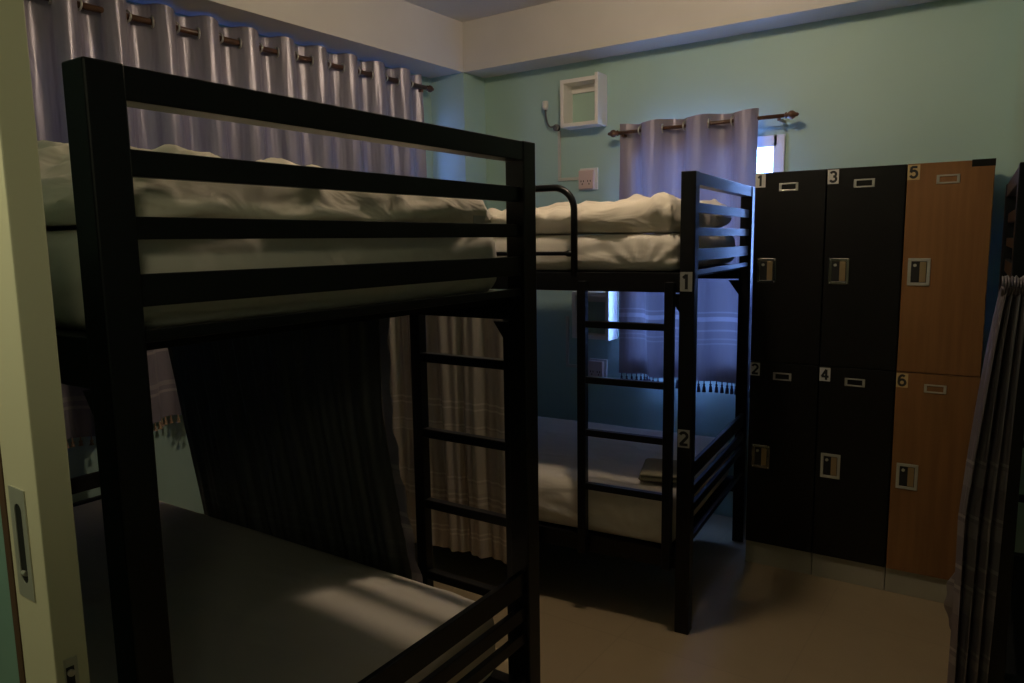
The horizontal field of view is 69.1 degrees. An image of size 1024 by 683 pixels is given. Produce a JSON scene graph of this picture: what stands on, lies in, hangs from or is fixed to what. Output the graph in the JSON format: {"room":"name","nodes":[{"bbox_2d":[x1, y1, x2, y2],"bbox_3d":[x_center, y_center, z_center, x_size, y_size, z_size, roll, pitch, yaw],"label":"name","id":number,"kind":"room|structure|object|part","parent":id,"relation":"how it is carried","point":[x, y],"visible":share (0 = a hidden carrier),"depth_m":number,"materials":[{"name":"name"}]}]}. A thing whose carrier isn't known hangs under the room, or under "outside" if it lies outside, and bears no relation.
{"room":"dormitory","nodes":[
{"label":"dormitory","id":0,"kind":"room"},
{"bbox_2d":[67,0,432,513],"bbox_3d":[-2.109,-0.206,2.547,0.140,2.790,6.180,4,9,35],"label":"wall","id":1,"kind":"structure","parent":0,"point":[176,476],"depth_m":3.34,"materials":[{"name":"green paint"}]},
{"bbox_2d":[46,0,433,91],"bbox_3d":[-1.252,-1.363,3.439,0.106,0.051,2.636,4,9,35],"label":"curtain rod","id":2,"kind":"object","parent":1,"relation":"attached to","point":[86,6],"visible":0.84,"depth_m":3.36,"materials":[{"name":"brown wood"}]},
{"bbox_2d":[24,0,104,448],"bbox_3d":[-1.751,-0.452,2.765,0.097,1.769,0.600,4,9,35],"label":"window curtain","id":3,"kind":"object","parent":2,"relation":"hanging from","point":[58,31],"visible":0.12,"depth_m":2.78,"materials":[{"name":"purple fabric"}]},
{"bbox_2d":[100,0,426,430],"bbox_3d":[-1.034,-0.599,3.781,0.104,1.769,1.935,4,9,35],"label":"window curtain","id":4,"kind":"object","parent":2,"relation":"hanging from","point":[158,46],"visible":0.3,"depth_m":3.42,"materials":[{"name":"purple fabric"}]},
{"bbox_2d":[380,315,506,563],"bbox_3d":[-0.433,0.343,3.269,1.170,1.136,0.050,3,9,29],"label":"curtain","id":5,"kind":"object","parent":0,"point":[464,399],"visible":0.3,"depth_m":3.16,"materials":[{"name":"grey fabric"}]},
{"bbox_2d":[403,0,556,21],"bbox_3d":[0.095,-1.477,0.913,5.770,0.100,6.340,4,9,35],"label":"ceiling","id":6,"kind":"structure","parent":0,"point":[460,10],"depth_m":4.11,"materials":[{"name":"white paint"}]},
{"bbox_2d":[128,0,462,77],"bbox_3d":[-1.245,-1.583,3.288,0.260,0.285,3.385,4,9,35],"label":"beam","id":7,"kind":"structure","parent":6,"relation":"attached to","point":[394,33],"depth_m":3.78,"materials":[{"name":"white paint"}]},
{"bbox_2d":[462,0,938,77],"bbox_3d":[1.783,-1.604,3.111,4.910,0.285,0.210,4,9,35],"label":"beam","id":8,"kind":"structure","parent":6,"relation":"attached to","point":[559,32],"depth_m":3.88,"materials":[{"name":"white paint"}]},
{"bbox_2d":[415,514,950,682],"bbox_3d":[0.138,1.397,1.300,5.770,0.120,6.340,4,9,35],"label":"floor","id":9,"kind":"structure","parent":0,"point":[604,618],"depth_m":2.91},
{"bbox_2d":[56,56,540,682],"bbox_3d":[-1.003,0.382,2.007,1.880,1.737,1.098,4,9,33],"label":"bunk bed","id":10,"kind":"object","parent":9,"relation":"on","point":[108,358],"visible":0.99,"depth_m":1.19,"materials":[{"name":"black paint"}]},
{"bbox_3d":[-1.297,-0.025,1.514,1.776,0.072,0.040,4,9,33],"label":"rail","id":11,"kind":"part","parent":10,"relation":"part of","materials":[{"name":"black metal"}]},
{"bbox_3d":[-0.529,0.500,1.076,0.054,1.737,0.054,4,9,33],"label":"post","id":12,"kind":"part","parent":10,"relation":"part of","materials":[{"name":"black metal"}]},
{"bbox_2d":[46,228,496,329],"bbox_3d":[-1.022,-0.201,1.913,1.747,0.168,1.003,4,9,33],"label":"mattress","id":13,"kind":"object","parent":10,"relation":"on","point":[160,255],"visible":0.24,"depth_m":1.26,"materials":[{"name":"beige fabric"}]},
{"bbox_2d":[37,140,491,228],"bbox_3d":[-0.874,-0.362,1.781,1.392,0.208,1.022,4,9,33],"label":"duvet","id":14,"kind":"object","parent":13,"relation":"on","point":[153,197],"visible":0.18,"depth_m":1.30,"materials":[{"name":"beige fabric"}]},
{"bbox_2d":[73,499,494,682],"bbox_3d":[-1.021,0.764,2.022,1.745,0.243,0.973,4,9,33],"label":"mattress","id":15,"kind":"object","parent":10,"relation":"on","point":[246,605],"visible":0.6,"depth_m":1.88,"materials":[{"name":"beige fabric"}]},
{"bbox_2d":[168,318,422,582],"bbox_3d":[-0.750,0.349,2.396,1.242,0.905,0.023,4,9,33],"label":"curtain","id":16,"kind":"object","parent":10,"relation":"hanging from","point":[285,431],"visible":0.72,"depth_m":2.32,"materials":[{"name":"black fabric"}]},
{"bbox_3d":[-0.261,-0.398,1.383,0.048,0.045,0.968,4,9,33],"label":"rail","id":17,"kind":"part","parent":10,"relation":"part of","materials":[{"name":"black metal"}]},
{"bbox_3d":[-0.250,-0.064,1.424,0.016,0.018,0.968,4,9,33],"label":"frame rail","id":18,"kind":"part","parent":10,"relation":"part of","materials":[{"name":"black metal"}]},
{"bbox_3d":[-0.737,-0.147,2.353,1.776,0.072,0.040,4,9,33],"label":"rail","id":19,"kind":"part","parent":10,"relation":"part of","materials":[{"name":"black metal"}]},
{"bbox_3d":[-0.721,0.899,2.494,1.776,0.070,0.040,4,9,33],"label":"rail","id":20,"kind":"part","parent":10,"relation":"part of","materials":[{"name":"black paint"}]},
{"bbox_3d":[-0.235,0.949,1.561,0.016,0.020,0.968,4,9,33],"label":"frame rail","id":21,"kind":"part","parent":10,"relation":"part of","materials":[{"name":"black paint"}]},
{"bbox_3d":[0.032,0.379,1.916,0.054,1.737,0.054,4,9,33],"label":"post","id":22,"kind":"part","parent":10,"relation":"part of","materials":[{"name":"black metal"}]},
{"bbox_2d":[430,72,486,207],"bbox_3d":[-0.318,-0.388,4.764,0.260,2.505,0.210,4,9,35],"label":"column","id":23,"kind":"structure","parent":9,"relation":"on","point":[457,100],"depth_m":4.55,"materials":[{"name":"green paint"}]},
{"bbox_2d":[491,170,754,634],"bbox_3d":[0.079,0.150,3.609,1.880,1.737,1.066,3,9,29],"label":"bunk bed","id":24,"kind":"object","parent":9,"relation":"on","point":[677,554],"visible":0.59,"depth_m":2.86,"materials":[{"name":"black paint"}]},
{"bbox_3d":[-0.349,-0.463,3.189,1.370,0.356,0.027,3,9,29],"label":"guard rail","id":25,"kind":"part","parent":24,"relation":"part of","materials":[{"name":"black metal"}]},
{"bbox_3d":[-0.159,-0.260,3.131,1.776,0.072,0.040,3,9,29],"label":"rail","id":26,"kind":"part","parent":24,"relation":"part of","materials":[{"name":"black metal"}]},
{"bbox_3d":[-0.143,0.785,3.272,1.776,0.070,0.040,3,9,29],"label":"rail","id":27,"kind":"part","parent":24,"relation":"part of","materials":[{"name":"black metal"}]},
{"bbox_2d":[493,232,734,270],"bbox_3d":[0.078,-0.434,3.544,1.745,0.150,0.982,3,9,29],"label":"mattress","id":28,"kind":"object","parent":24,"relation":"on","point":[618,251],"visible":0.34,"depth_m":2.85,"materials":[{"name":"beige fabric"}]},
{"bbox_2d":[488,192,719,234],"bbox_3d":[-0.011,-0.558,3.384,1.769,0.157,0.676,3,9,29],"label":"duvet","id":29,"kind":"object","parent":28,"relation":"on","point":[660,213],"visible":0.34,"depth_m":2.85,"materials":[{"name":"beige fabric"}]},
{"bbox_2d":[699,199,731,227],"bbox_3d":[0.828,-0.587,3.460,0.360,0.145,0.290,3,9,27],"label":"pillow","id":30,"kind":"object","parent":28,"relation":"on","point":[724,220],"visible":0.19,"depth_m":3.37,"materials":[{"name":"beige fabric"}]},
{"bbox_2d":[538,416,729,542],"bbox_3d":[0.088,0.579,3.672,1.746,0.222,1.000,3,9,29],"label":"mattress","id":31,"kind":"object","parent":24,"relation":"on","point":[614,462],"visible":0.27,"depth_m":3.10,"materials":[{"name":"beige fabric"}]},
{"bbox_2d":[638,458,676,482],"bbox_3d":[0.612,0.529,3.059,0.156,0.035,0.246,1,8,17],"label":"folded towel","id":32,"kind":"object","parent":31,"relation":"on","point":[651,471],"visible":0.7,"depth_m":3.00,"materials":[{"name":"beige fabric"}]},
{"bbox_3d":[0.648,0.256,2.755,0.054,1.737,0.054,3,9,29],"label":"post","id":33,"kind":"part","parent":24,"relation":"part of","materials":[{"name":"black metal"}]},
{"bbox_3d":[0.899,0.704,3.248,0.016,0.020,0.936,3,9,29],"label":"frame rail","id":34,"kind":"part","parent":24,"relation":"part of","materials":[{"name":"black metal"}]},
{"bbox_3d":[0.316,-0.382,3.984,1.776,0.072,0.040,3,9,29],"label":"rail","id":35,"kind":"part","parent":24,"relation":"part of","materials":[{"name":"black metal"}]},
{"bbox_3d":[0.884,-0.308,3.112,0.016,0.018,0.936,3,9,29],"label":"frame rail","id":36,"kind":"part","parent":24,"relation":"part of","materials":[{"name":"black metal"}]},
{"bbox_3d":[0.873,-0.642,3.070,0.048,0.045,0.936,3,9,29],"label":"rail","id":37,"kind":"part","parent":24,"relation":"part of","materials":[{"name":"black metal"}]},
{"bbox_3d":[1.123,0.134,3.611,0.054,1.737,0.054,3,9,29],"label":"post","id":38,"kind":"part","parent":24,"relation":"part of","materials":[{"name":"black metal"}]},
{"bbox_2d":[745,169,827,574],"bbox_3d":[1.312,0.131,3.457,0.291,1.779,0.447,4,9,32],"label":"locker","id":39,"kind":"object","parent":9,"relation":"on","point":[790,218],"visible":0.96,"depth_m":3.27,"materials":[{"name":"black laminate"}]},
{"bbox_3d":[1.206,0.513,3.332,0.289,0.841,0.018,4,9,32],"label":"door","id":40,"kind":"part","parent":39,"relation":"part of","materials":[{"name":"black laminate"}]},
{"bbox_3d":[1.194,-0.316,3.220,0.289,0.825,0.018,4,9,32],"label":"door","id":41,"kind":"part","parent":39,"relation":"part of","materials":[{"name":"black laminate"}]},
{"bbox_2d":[812,164,907,589],"bbox_3d":[1.560,0.148,3.300,0.291,1.779,0.447,4,9,32],"label":"locker","id":42,"kind":"object","parent":9,"relation":"on","point":[866,207],"visible":0.98,"depth_m":3.11,"materials":[{"name":"black laminate"}]},
{"bbox_3d":[1.454,0.531,3.175,0.289,0.841,0.018,4,9,32],"label":"door","id":43,"kind":"part","parent":42,"relation":"part of","materials":[{"name":"black laminate"}]},
{"bbox_3d":[1.442,-0.299,3.063,0.289,0.825,0.018,4,9,32],"label":"door","id":44,"kind":"part","parent":42,"relation":"part of","materials":[{"name":"black laminate"}]},
{"bbox_2d":[885,158,995,602],"bbox_3d":[1.809,0.165,3.143,0.292,1.780,0.447,4,9,32],"label":"locker","id":45,"kind":"object","parent":9,"relation":"on","point":[948,214],"visible":0.98,"depth_m":2.95,"materials":[{"name":"orange wood"}]},
{"bbox_3d":[1.702,0.548,3.018,0.289,0.841,0.018,4,9,32],"label":"door","id":46,"kind":"part","parent":45,"relation":"part of","materials":[{"name":"orange wood"}]},
{"bbox_3d":[1.690,-0.281,2.907,0.289,0.825,0.018,4,9,32],"label":"door","id":47,"kind":"part","parent":45,"relation":"part of","materials":[{"name":"orange wood"}]},
{"bbox_2d":[987,162,1023,682],"bbox_3d":[2.313,0.376,1.913,1.814,1.676,1.029,4,9,32],"label":"bunk bed","id":48,"kind":"object","parent":9,"relation":"on","point":[1006,665],"visible":0.48,"depth_m":1.98,"materials":[{"name":"black paint"}]},
{"bbox_2d":[944,275,1023,682],"bbox_3d":[1.200,0.510,1.911,0.134,1.359,0.078,4,9,32],"label":"curtain","id":49,"kind":"object","parent":48,"relation":"hanging from","point":[970,601],"visible":1,"depth_m":1.89,"materials":[{"name":"grey fabric"}]},
{"bbox_3d":[1.807,0.269,2.764,0.052,1.676,0.052,4,9,32],"label":"post","id":50,"kind":"part","parent":48,"relation":"part of","materials":[{"name":"black metal"}]},
{"bbox_3d":[1.545,-0.482,2.254,0.046,0.043,0.903,4,9,32],"label":"rail","id":51,"kind":"part","parent":48,"relation":"part of","materials":[{"name":"black metal"}]},
{"bbox_3d":[2.065,0.991,1.577,1.714,0.068,0.039,4,9,32],"label":"rail","id":52,"kind":"part","parent":48,"relation":"part of","materials":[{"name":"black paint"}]},
{"bbox_3d":[2.564,0.876,2.377,1.714,0.068,0.039,4,9,32],"label":"rail","id":53,"kind":"part","parent":48,"relation":"part of","materials":[{"name":"black metal"}]},
{"bbox_2d":[1009,0,1023,553],"bbox_3d":[2.196,-0.191,3.026,0.335,2.505,0.210,4,9,35],"label":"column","id":54,"kind":"structure","parent":9,"relation":"on","point":[1017,154],"depth_m":2.94,"materials":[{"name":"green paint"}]},
{"bbox_2d":[485,0,1022,517],"bbox_3d":[1.852,-0.387,3.455,5.310,2.790,0.140,4,9,35],"label":"wall","id":55,"kind":"structure","parent":0,"point":[935,81],"depth_m":3.61,"materials":[{"name":"green paint"}]},
{"bbox_2d":[542,101,559,130],"bbox_3d":[0.230,-1.316,4.342,0.105,0.172,0.038,0,8,4],"label":"light","id":56,"kind":"object","parent":55,"relation":"attached to","point":[556,127],"visible":1,"depth_m":4.33,"materials":[{"name":"grey plastic"}]},
{"bbox_2d":[558,131,578,180],"bbox_3d":[0.336,-1.083,4.325,0.157,0.288,0.012,4,9,35],"label":"cable trunking","id":57,"kind":"object","parent":55,"relation":"attached to","point":[559,132],"visible":1,"depth_m":4.35,"materials":[{"name":"beige plastic"}]},
{"bbox_2d":[566,316,576,367],"bbox_3d":[0.397,0.005,4.441,0.169,0.308,0.012,4,9,35],"label":"cable trunking","id":58,"kind":"object","parent":55,"relation":"attached to","point":[567,317],"visible":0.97,"depth_m":4.48,"materials":[{"name":"beige plastic"}]},
{"bbox_2d":[560,72,606,129],"bbox_3d":[0.402,-1.348,4.181,0.244,0.277,0.109,4,9,35],"label":"wall shelf","id":59,"kind":"object","parent":55,"relation":"attached to","point":[597,82],"visible":1,"depth_m":4.17,"materials":[{"name":"white"}]},
{"bbox_3d":[0.428,-1.434,4.210,0.200,0.042,0.012,4,9,35],"label":"mounting rail","id":60,"kind":"part","parent":59,"relation":"part of","materials":[{"name":"white"}]},
{"bbox_2d":[579,168,597,190],"bbox_3d":[0.437,-0.932,4.265,0.116,0.124,0.031,4,9,35],"label":"wall socket","id":61,"kind":"object","parent":55,"relation":"attached to","point":[588,177],"visible":1,"depth_m":4.25,"materials":[{"name":"white plastic"}]},
{"bbox_3d":[0.428,-0.929,4.266,0.096,0.106,0.020,4,9,35],"label":"plate","id":62,"kind":"part","parent":61,"relation":"part of","materials":[{"name":"beige plastic"}]},
{"bbox_2d":[572,291,616,340],"bbox_3d":[0.477,-0.160,4.301,0.240,0.288,0.109,4,9,35],"label":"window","id":63,"kind":"structure","parent":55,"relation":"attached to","point":[609,297],"depth_m":4.25,"materials":[{"name":"white"}]},
{"bbox_3d":[0.503,-0.252,4.329,0.196,0.042,0.012,4,9,35],"label":"mounting rail","id":64,"kind":"part","parent":63,"relation":"part of","materials":[{"name":"white"}]},
{"bbox_2d":[588,358,606,376],"bbox_3d":[0.504,0.165,4.377,0.116,0.124,0.031,4,9,35],"label":"wall socket","id":65,"kind":"object","parent":55,"relation":"attached to","point":[596,367],"visible":0.72,"depth_m":4.36,"materials":[{"name":"white plastic"}]},
{"bbox_2d":[608,110,798,136],"bbox_3d":[0.960,-1.109,3.819,1.011,0.043,0.116,4,9,35],"label":"curtain rod","id":66,"kind":"object","parent":55,"relation":"attached to","point":[791,114],"visible":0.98,"depth_m":3.71,"materials":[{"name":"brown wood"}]},
{"bbox_2d":[619,108,758,394],"bbox_3d":[0.940,-0.443,3.887,0.845,1.436,0.127,4,9,35],"label":"window curtain","id":67,"kind":"object","parent":66,"relation":"hanging from","point":[653,160],"visible":0.5,"depth_m":3.89,"materials":[{"name":"purple fabric"}]},
{"bbox_2d":[757,134,785,171],"bbox_3d":[1.011,-0.443,3.980,0.856,1.215,0.074,4,9,35],"label":"window","id":68,"kind":"structure","parent":55,"relation":"in","point":[777,142],"depth_m":3.66,"materials":[{"name":"white"}]},
{"bbox_3d":[-0.195,0.020,0.663,5.170,2.790,0.060,4,9,35],"label":"wall","id":69,"kind":"structure","parent":0,"visible":0},
{"bbox_2d":[0,0,89,682],"bbox_3d":[-0.847,0.339,1.099,0.806,2.040,0.041,4,9,35],"label":"door","id":70,"kind":"structure","parent":69,"relation":"in","point":[43,637],"depth_m":0.84,"materials":[{"name":"beige"}]},
{"bbox_3d":[-0.858,0.333,1.106,0.618,1.870,0.011,4,9,35],"label":"panel","id":71,"kind":"part","parent":70,"relation":"part of","materials":[{"name":"green"}]},
{"bbox_3d":[-0.575,0.237,0.872,0.040,0.135,0.002,4,9,35],"label":"pull plate","id":72,"kind":"part","parent":70,"relation":"part of","materials":[{"name":"silver metal"}]},
{"bbox_3d":[-0.519,0.418,0.880,0.002,0.092,0.015,4,9,35],"label":"latch plate","id":73,"kind":"part","parent":70,"relation":"part of","materials":[{"name":"silver metal"}]}
]}

